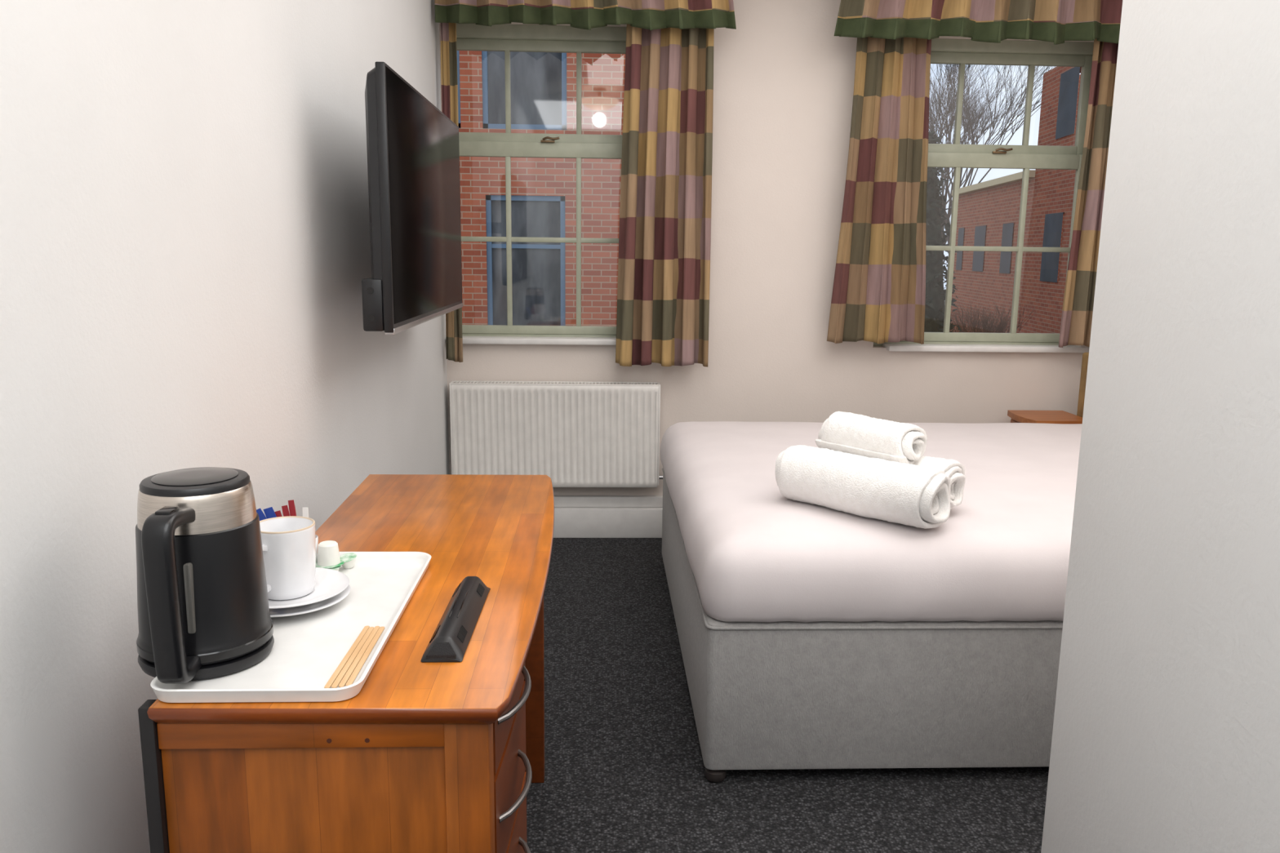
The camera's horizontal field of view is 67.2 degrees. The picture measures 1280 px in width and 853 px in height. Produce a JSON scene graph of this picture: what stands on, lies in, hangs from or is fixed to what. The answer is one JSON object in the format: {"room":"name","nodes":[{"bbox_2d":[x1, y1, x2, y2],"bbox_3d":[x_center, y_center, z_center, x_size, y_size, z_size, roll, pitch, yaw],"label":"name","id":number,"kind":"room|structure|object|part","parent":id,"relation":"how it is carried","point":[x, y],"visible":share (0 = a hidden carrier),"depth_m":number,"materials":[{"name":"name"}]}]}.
{"room":"hotel room","nodes":[
{"label":"hotel room","id":0,"kind":"room"},
{"bbox_2d":[0,0,449,852],"bbox_3d":[-0.798,-0.238,1.425,0.120,2.500,5.950,0,10,-2],"label":"wall","id":1,"kind":"structure","parent":0,"point":[185,241],"depth_m":1.44,"materials":[{"name":"paint"}]},
{"bbox_2d":[361,61,462,334],"bbox_3d":[-0.692,-0.617,2.757,0.196,0.609,1.144,0,10,-2],"label":"television","id":2,"kind":"object","parent":1,"relation":"attached to","point":[413,148],"visible":1,"depth_m":2.42,"materials":[{"name":"black plastic"}]},
{"bbox_3d":[-0.609,-0.324,2.816,0.022,0.014,1.136,0,10,-2],"label":"trim","id":3,"kind":"part","parent":2,"relation":"part of","materials":[{"name":"silver metal"}]},
{"bbox_2d":[438,0,1093,495],"bbox_3d":[0.597,-0.748,4.323,2.900,2.500,0.180,0,10,-2],"label":"wall","id":4,"kind":"structure","parent":0,"point":[784,81],"depth_m":4.26,"materials":[{"name":"paint"}]},
{"bbox_2d":[456,22,626,345],"bbox_3d":[-0.363,-1.038,4.190,0.993,1.350,0.188,0,10,-2],"label":"window","id":5,"kind":"structure","parent":4,"relation":"in","point":[507,38],"depth_m":4.18,"materials":[{"name":"green paint"}]},
{"bbox_3d":[-0.361,-0.381,4.273,0.975,0.026,0.115,0,10,-2],"label":"sill","id":6,"kind":"part","parent":5,"relation":"part of","materials":[{"name":"paint"}]},
{"bbox_3d":[-0.396,-0.824,4.254,0.930,0.830,0.030,0,10,-2],"label":"sash","id":7,"kind":"part","parent":5,"relation":"part of","materials":[{"name":"green paint"}]},
{"bbox_3d":[-0.390,-1.427,4.177,0.930,0.465,0.030,0,10,-2],"label":"sash","id":8,"kind":"part","parent":5,"relation":"part of","materials":[{"name":"clear glass"}]},
{"bbox_2d":[448,380,662,487],"bbox_3d":[-0.347,0.064,4.275,0.968,0.522,0.080,0,10,-2],"label":"radiator","id":9,"kind":"object","parent":4,"relation":"attached to","point":[574,433],"visible":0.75,"depth_m":4.23,"materials":[{"name":"metal"}]},
{"bbox_2d":[451,380,658,386],"bbox_3d":[-0.369,-0.189,4.228,0.903,0.008,0.080,0,10,-2],"label":"grille","id":10,"kind":"object","parent":9,"relation":"attached to","point":[455,383],"depth_m":4.20,"materials":[{"name":"metal"}]},
{"bbox_2d":[434,0,736,30],"bbox_3d":[-0.218,-1.748,3.884,1.205,0.338,0.261,0,10,-2],"label":"valance","id":11,"kind":"object","parent":4,"relation":"attached to","point":[651,15],"visible":1,"depth_m":3.83,"materials":[{"name":"fabric"}]},
{"bbox_2d":[440,22,462,362],"bbox_3d":[-0.788,-0.969,4.013,0.076,1.408,0.043,0,10,-2],"label":"curtain","id":12,"kind":"object","parent":11,"relation":"hanging from","point":[449,82],"visible":0.38,"depth_m":3.94,"materials":[{"name":"fabric"}]},
{"bbox_2d":[615,23,714,366],"bbox_3d":[0.101,-0.960,4.054,0.398,1.419,0.093,0,10,-2],"label":"curtain","id":13,"kind":"object","parent":11,"relation":"hanging from","point":[663,315],"visible":0.96,"depth_m":4.04,"materials":[{"name":"fabric"}]},
{"bbox_2d":[553,495,662,537],"bbox_3d":[0.588,0.413,4.410,2.900,0.185,0.065,0,10,-2],"label":"baseboard","id":14,"kind":"structure","parent":4,"relation":"attached to","point":[575,516],"depth_m":4.36,"materials":[{"name":"paint"}]},
{"bbox_2d":[834,0,1122,44],"bbox_3d":[1.418,-1.731,3.953,1.280,0.357,0.261,0,10,-2],"label":"valance","id":15,"kind":"object","parent":4,"relation":"attached to","point":[1055,21],"visible":0.93,"depth_m":3.90,"materials":[{"name":"fabric"}]},
{"bbox_2d":[826,36,931,344],"bbox_3d":[1.033,-1.002,4.079,0.424,1.301,0.092,0,10,-2],"label":"curtain","id":16,"kind":"object","parent":15,"relation":"hanging from","point":[878,295],"visible":0.97,"depth_m":4.09,"materials":[{"name":"fabric"}]},
{"bbox_2d":[1058,38,1118,347],"bbox_3d":[1.938,-0.983,4.119,0.204,1.291,0.070,0,10,-2],"label":"curtain","id":17,"kind":"object","parent":15,"relation":"hanging from","point":[1080,284],"visible":0.77,"depth_m":4.12,"materials":[{"name":"fabric"}]},
{"bbox_2d":[873,38,1093,352],"bbox_3d":[1.541,-1.009,4.270,0.980,1.344,0.185,0,10,-2],"label":"window","id":18,"kind":"structure","parent":4,"relation":"in","point":[962,52],"depth_m":4.27,"materials":[{"name":"green paint"}]},
{"bbox_3d":[1.564,-0.354,4.355,0.920,0.026,0.115,0,10,-2],"label":"sill","id":19,"kind":"part","parent":18,"relation":"part of","materials":[{"name":"paint"}]},
{"bbox_3d":[1.517,-0.799,4.335,0.920,0.833,0.030,0,10,-2],"label":"sash","id":20,"kind":"part","parent":18,"relation":"part of","materials":[{"name":"green paint"}]},
{"bbox_3d":[1.524,-1.404,4.258,0.920,0.465,0.030,0,10,-2],"label":"sash","id":21,"kind":"part","parent":18,"relation":"part of","materials":[{"name":"clear glass"}]},
{"bbox_2d":[526,537,1048,852],"bbox_3d":[0.695,1.048,1.719,3.140,0.100,5.950,0,10,-2],"label":"floor","id":22,"kind":"structure","parent":0,"point":[624,768],"depth_m":2.38,"materials":[{"name":"grey carpet"}]},
{"bbox_2d":[137,474,554,852],"bbox_3d":[-0.395,0.591,1.781,0.464,0.750,1.204,0,10,-2],"label":"desk","id":23,"kind":"object","parent":22,"relation":"on","point":[429,757],"visible":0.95,"depth_m":1.18,"materials":[{"name":"brown wood"}]},
{"bbox_2d":[150,551,431,702],"bbox_3d":[-0.467,0.270,1.387,0.250,0.020,0.528,0,10,-2],"label":"serving tray","id":24,"kind":"object","parent":23,"relation":"on","point":[308,649],"visible":0.71,"depth_m":1.29,"materials":[{"name":"white plastic"}]},
{"bbox_2d":[135,466,274,684],"bbox_3d":[-0.569,0.183,1.212,0.162,0.242,0.204,5,11,24],"label":"kettle","id":25,"kind":"object","parent":24,"relation":"on","point":[203,608],"visible":1,"depth_m":1.17,"materials":[{"name":"black plastic"}]},
{"bbox_3d":[-0.549,0.201,1.136,0.033,0.209,0.078,0,10,-2],"label":"handle","id":26,"kind":"part","parent":25,"relation":"part of","materials":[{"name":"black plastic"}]},
{"bbox_3d":[-0.558,0.069,1.211,0.126,0.010,0.126,0,10,-2],"label":"lid","id":27,"kind":"part","parent":25,"relation":"part of","materials":[{"name":"black plastic"}]},
{"bbox_2d":[269,584,350,617],"bbox_3d":[-0.525,0.257,1.435,0.180,0.016,0.180,0,10,-2],"label":"saucer","id":28,"kind":"object","parent":24,"relation":"on","point":[289,611],"visible":0.3,"depth_m":1.40,"materials":[{"name":"white ceramic"}]},
{"bbox_2d":[268,567,349,608],"bbox_3d":[-0.524,0.245,1.433,0.178,0.016,0.178,0,10,-2],"label":"saucer","id":29,"kind":"object","parent":28,"relation":"on","point":[330,583],"visible":0.38,"depth_m":1.43,"materials":[{"name":"white ceramic"}]},
{"bbox_2d":[259,515,315,600],"bbox_3d":[-0.523,0.197,1.411,0.088,0.106,0.114,0,10,-2],"label":"mug","id":30,"kind":"object","parent":29,"relation":"on","point":[288,542],"visible":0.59,"depth_m":1.39,"materials":[{"name":"white ceramic"}]},
{"bbox_3d":[-0.544,0.205,1.373,0.015,0.074,0.037,5,11,21],"label":"handle","id":31,"kind":"part","parent":30,"relation":"part of","materials":[{"name":"white ceramic"}]},
{"bbox_2d":[315,534,318,562],"bbox_3d":[-0.554,0.210,1.567,0.060,0.061,0.060,0,10,-2],"label":"holder","id":32,"kind":"object","parent":24,"relation":"on","point":[317,536],"visible":0.08,"depth_m":1.56,"materials":[{"name":"white ceramic"}]},
{"bbox_2d":[256,508,266,520],"bbox_3d":[-0.590,0.183,1.551,0.064,0.106,0.003,0,10,-2],"label":"sachet","id":33,"kind":"object","parent":32,"relation":"in","point":[262,517],"visible":0.2,"depth_m":1.54,"materials":[{"name":"blue paper"}]},
{"bbox_2d":[263,506,276,519],"bbox_3d":[-0.580,0.181,1.555,0.051,0.106,0.003,0,10,-2],"label":"sachet","id":34,"kind":"object","parent":32,"relation":"in","point":[269,513],"visible":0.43,"depth_m":1.54,"materials":[{"name":"blue paper"}]},
{"bbox_2d":[274,510,282,517],"bbox_3d":[-0.574,0.183,1.560,0.030,0.099,0.003,0,10,-2],"label":"sachet","id":35,"kind":"object","parent":32,"relation":"in","point":[277,513],"visible":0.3,"depth_m":1.55,"materials":[{"name":"red paper"}]},
{"bbox_2d":[281,505,289,516],"bbox_3d":[-0.566,0.179,1.563,0.026,0.106,0.003,0,10,-2],"label":"sachet","id":36,"kind":"object","parent":32,"relation":"in","point":[285,508],"visible":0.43,"depth_m":1.55,"materials":[{"name":"red paper"}]},
{"bbox_2d":[288,499,296,515],"bbox_3d":[-0.559,0.174,1.567,0.020,0.113,0.003,0,10,-2],"label":"sachet","id":37,"kind":"object","parent":32,"relation":"in","point":[291,503],"visible":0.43,"depth_m":1.56,"materials":[{"name":"red paper"}]},
{"bbox_2d":[302,507,308,517],"bbox_3d":[-0.544,0.180,1.573,0.009,0.099,0.003,0,10,-2],"label":"sachet","id":38,"kind":"object","parent":32,"relation":"in","point":[305,510],"visible":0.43,"depth_m":1.56,"materials":[{"name":"white paper"}]},
{"bbox_2d":[326,565,341,571],"bbox_3d":[-0.500,0.235,1.559,0.031,0.017,0.031,0,10,-2],"label":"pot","id":39,"kind":"object","parent":24,"relation":"on","point":[337,567],"visible":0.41,"depth_m":1.55,"materials":[{"name":"plastic"}]},
{"bbox_2d":[315,540,344,568],"bbox_3d":[-0.506,0.206,1.563,0.048,0.035,0.048,0,10,-2],"label":"pot","id":40,"kind":"object","parent":39,"relation":"on","point":[328,553],"visible":0.91,"depth_m":1.55,"materials":[{"name":"plastic"}]},
{"bbox_3d":[-0.506,0.223,1.567,0.048,0.002,0.048,4,11,17],"label":"foil lid","id":41,"kind":"part","parent":40,"relation":"part of","materials":[{"name":"metal"}]},
{"bbox_2d":[324,626,369,688],"bbox_3d":[-0.380,0.298,1.258,0.007,0.002,0.196,0,10,-1],"label":"stick","id":42,"kind":"object","parent":24,"relation":"on","point":[341,665],"visible":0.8,"depth_m":1.25,"materials":[{"name":"brown wood"}]},
{"bbox_2d":[339,552,356,568],"bbox_3d":[-0.488,0.225,1.603,0.032,0.022,0.031,10,14,41],"label":"pot","id":43,"kind":"object","parent":24,"relation":"on","point":[348,558],"visible":0.84,"depth_m":1.60,"materials":[{"name":"plastic"}]},
{"bbox_3d":[-0.486,0.226,1.605,0.028,0.016,0.028,-8,21,-1],"label":"pot","id":44,"kind":"part","parent":43,"relation":"part of","materials":[{"name":"plastic"}]},
{"bbox_3d":[-0.487,0.218,1.602,0.032,0.001,0.032,-7,21,-1],"label":"foil lid","id":45,"kind":"part","parent":43,"relation":"part of","materials":[{"name":"green metal"}]},
{"bbox_2d":[331,626,373,688],"bbox_3d":[-0.373,0.299,1.257,0.007,0.002,0.190,0,10,-2],"label":"stick","id":46,"kind":"object","parent":24,"relation":"on","point":[349,662],"visible":0.95,"depth_m":1.24,"materials":[{"name":"brown wood"}]},
{"bbox_2d":[338,626,379,687],"bbox_3d":[-0.365,0.298,1.260,0.007,0.002,0.191,0,10,-2],"label":"stick","id":47,"kind":"object","parent":24,"relation":"on","point":[356,661],"visible":0.93,"depth_m":1.25,"materials":[{"name":"brown wood"}]},
{"bbox_2d":[345,626,384,686],"bbox_3d":[-0.358,0.298,1.260,0.007,0.002,0.187,0,10,-2],"label":"stick","id":48,"kind":"object","parent":24,"relation":"on","point":[365,656],"visible":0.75,"depth_m":1.25,"materials":[{"name":"brown wood"}]},
{"bbox_3d":[-0.404,0.366,1.161,0.338,0.034,0.026,0,10,-2],"label":"rail","id":49,"kind":"part","parent":23,"relation":"part of","materials":[{"name":"brown wood"}]},
{"bbox_3d":[-0.408,0.722,1.228,0.338,0.690,0.018,0,10,-2],"label":"panel","id":50,"kind":"part","parent":23,"relation":"part of","materials":[{"name":"brown wood"}]},
{"bbox_2d":[420,576,490,662],"bbox_3d":[-0.261,0.269,1.388,0.054,0.028,0.279,1,10,-1],"label":"power strip","id":51,"kind":"object","parent":23,"relation":"on","point":[450,641],"visible":1,"depth_m":1.33,"materials":[{"name":"black plastic"}]},
{"bbox_2d":[426,642,456,658],"bbox_3d":[-0.259,0.293,1.259,0.038,0.018,0.014,0,10,-2],"label":"end cap","id":52,"kind":"object","parent":51,"relation":"attached to","point":[435,650],"depth_m":1.26,"materials":[{"name":"black plastic"}]},
{"bbox_3d":[-0.267,0.255,1.389,0.002,0.002,0.110,0,10,-2],"label":"rail","id":53,"kind":"part","parent":51,"relation":"part of","materials":[{"name":"black plastic"}]},
{"bbox_3d":[-0.256,0.255,1.389,0.002,0.002,0.110,0,10,-2],"label":"rail","id":54,"kind":"part","parent":51,"relation":"part of","materials":[{"name":"black plastic"}]},
{"bbox_3d":[-0.214,0.705,1.240,0.054,0.724,0.048,0,10,-2],"label":"corner post","id":55,"kind":"part","parent":23,"relation":"part of","materials":[{"name":"brown wood"}]},
{"bbox_3d":[-0.215,0.373,1.355,0.084,0.087,0.292,0,10,-2],"label":"drawer","id":56,"kind":"part","parent":23,"relation":"part of","materials":[{"name":"brown wood"}]},
{"bbox_3d":[-0.217,0.496,1.378,0.084,0.145,0.292,0,10,-2],"label":"drawer","id":57,"kind":"part","parent":23,"relation":"part of","materials":[{"name":"brown wood"}]},
{"bbox_3d":[-0.168,0.362,1.317,0.035,0.008,0.180,1,10,1],"label":"handle","id":58,"kind":"part","parent":23,"relation":"part of","materials":[{"name":"grey metal"}]},
{"bbox_3d":[-0.169,0.498,1.342,0.035,0.008,0.180,1,10,1],"label":"handle","id":59,"kind":"part","parent":23,"relation":"part of","materials":[{"name":"grey metal"}]},
{"bbox_3d":[-0.219,0.661,1.408,0.084,0.170,0.292,0,10,-2],"label":"drawer","id":60,"kind":"part","parent":23,"relation":"part of","materials":[{"name":"brown wood"}]},
{"bbox_3d":[-0.171,0.639,1.368,0.035,0.008,0.180,1,10,1],"label":"handle","id":61,"kind":"part","parent":23,"relation":"part of","materials":[{"name":"grey metal"}]},
{"bbox_3d":[-0.429,0.510,2.296,0.397,0.724,0.035,0,10,-2],"label":"panel","id":62,"kind":"part","parent":23,"relation":"part of","materials":[{"name":"brown wood"}]},
{"bbox_2d":[662,352,1088,782],"bbox_3d":[1.068,0.279,3.250,1.897,0.875,1.965,0,10,-2],"label":"bed","id":63,"kind":"object","parent":22,"relation":"on","point":[784,695],"visible":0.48,"depth_m":2.34,"materials":[{"name":"grey fabric"}]},
{"bbox_2d":[659,421,1082,622],"bbox_3d":[1.029,0.216,3.145,1.840,0.214,1.755,0,10,-2],"label":"mattress","id":64,"kind":"object","parent":63,"relation":"on","point":[755,553],"visible":0.59,"depth_m":2.35,"materials":[{"name":"fabric"}]},
{"bbox_2d":[774,444,951,528],"bbox_3d":[0.563,0.150,2.479,0.474,0.154,0.160,10,14,43],"label":"towel","id":65,"kind":"object","parent":64,"relation":"on","point":[918,496],"visible":1,"depth_m":2.40,"materials":[{"name":"white fabric"}]},
{"bbox_2d":[913,455,965,510],"bbox_3d":[0.672,0.129,2.604,0.412,0.138,0.152,11,14,43],"label":"towel","id":66,"kind":"object","parent":64,"relation":"on","point":[953,469],"visible":0.19,"depth_m":2.48,"materials":[{"name":"white fabric"}]},
{"bbox_2d":[814,411,927,464],"bbox_3d":[0.624,0.033,2.587,0.129,0.123,0.316,-8,13,-39],"label":"towel","id":67,"kind":"object","parent":66,"relation":"on","point":[850,433],"visible":0.92,"depth_m":2.53,"materials":[{"name":"white fabric"}]},
{"bbox_3d":[1.983,0.185,3.269,0.068,0.675,1.965,0,10,-2],"label":"headboard","id":68,"kind":"part","parent":63,"relation":"part of","materials":[{"name":"brown wood"}]},
{"bbox_2d":[1007,409,1082,423],"bbox_3d":[1.768,0.247,4.241,0.267,0.600,0.280,0,10,-2],"label":"bedside table","id":69,"kind":"object","parent":22,"relation":"on","point":[1017,416],"visible":0.17,"depth_m":4.16,"materials":[{"name":"brown wood"}]},
{"bbox_2d":[1040,0,1279,852],"bbox_3d":[1.508,0.055,-0.031,1.669,2.500,2.800,0,10,-2],"label":"wall","id":70,"kind":"structure","parent":0,"point":[1166,733],"depth_m":1.12,"materials":[{"name":"paint"}]},
{"label":"outside","id":71,"kind":"structure","parent":0,"visible":0},
{"bbox_3d":[11.482,-4.146,37.751,54.000,0.100,65.200,0,10,-2],"label":"ground","id":72,"kind":"structure","parent":71,"visible":0},
{"bbox_2d":[457,50,625,326],"bbox_3d":[-2.355,-4.026,11.531,10.200,8.700,0.300,0,10,-2],"label":"brick building","id":73,"kind":"structure","parent":72,"relation":"on","point":[543,85],"depth_m":11.66,"materials":[{"name":"red brick"}]},
{"bbox_3d":[-1.369,-4.354,11.445,0.880,1.480,0.010,0,10,-2],"label":"pane","id":74,"kind":"part","parent":73,"relation":"part of","materials":[{"name":"grey glass"}]},
{"bbox_3d":[-1.399,-1.934,11.885,0.840,1.660,0.010,0,10,-2],"label":"pane","id":75,"kind":"part","parent":73,"relation":"part of","materials":[{"name":"grey glass"}]},
{"bbox_2d":[924,129,963,332],"bbox_3d":[4.587,-2.560,15.809,1.750,4.457,1.781,6,12,28],"label":"tree","id":76,"kind":"object","parent":72,"relation":"on","point":[935,305],"visible":0.21,"depth_m":15.44,"materials":[{"name":"grey plant"}]},
{"bbox_2d":[928,63,1048,244],"bbox_3d":[9.421,-7.808,30.286,6.759,9.724,7.104,-9,14,-43],"label":"bare tree","id":77,"kind":"object","parent":72,"relation":"on","point":[948,80],"visible":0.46,"depth_m":29.13,"materials":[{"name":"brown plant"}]},
{"bbox_2d":[928,65,1055,260],"bbox_3d":[14.586,-10.977,42.199,9.088,11.826,8.536,7,12,30],"label":"bare tree","id":78,"kind":"object","parent":72,"relation":"on","point":[1044,70],"visible":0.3,"depth_m":41.29,"materials":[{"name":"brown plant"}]},
{"bbox_2d":[949,301,1035,333],"bbox_3d":[6.292,-1.523,17.992,2.003,1.688,1.777,-9,14,-42],"label":"shrub","id":79,"kind":"object","parent":72,"relation":"on","point":[1001,326],"visible":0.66,"depth_m":17.70,"materials":[{"name":"brown plant"}]},
{"bbox_2d":[950,66,1081,333],"bbox_3d":[11.525,-3.971,19.453,7.239,6.100,13.598,1,10,4],"label":"building","id":80,"kind":"structure","parent":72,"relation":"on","point":[988,211],"depth_m":19.95,"materials":[{"name":"brick"}]},
{"bbox_3d":[8.505,-5.758,22.925,0.600,0.140,6.547,2,10,4],"label":"cornice","id":81,"kind":"part","parent":80,"relation":"part of","materials":[{"name":"stone"}]}
]}

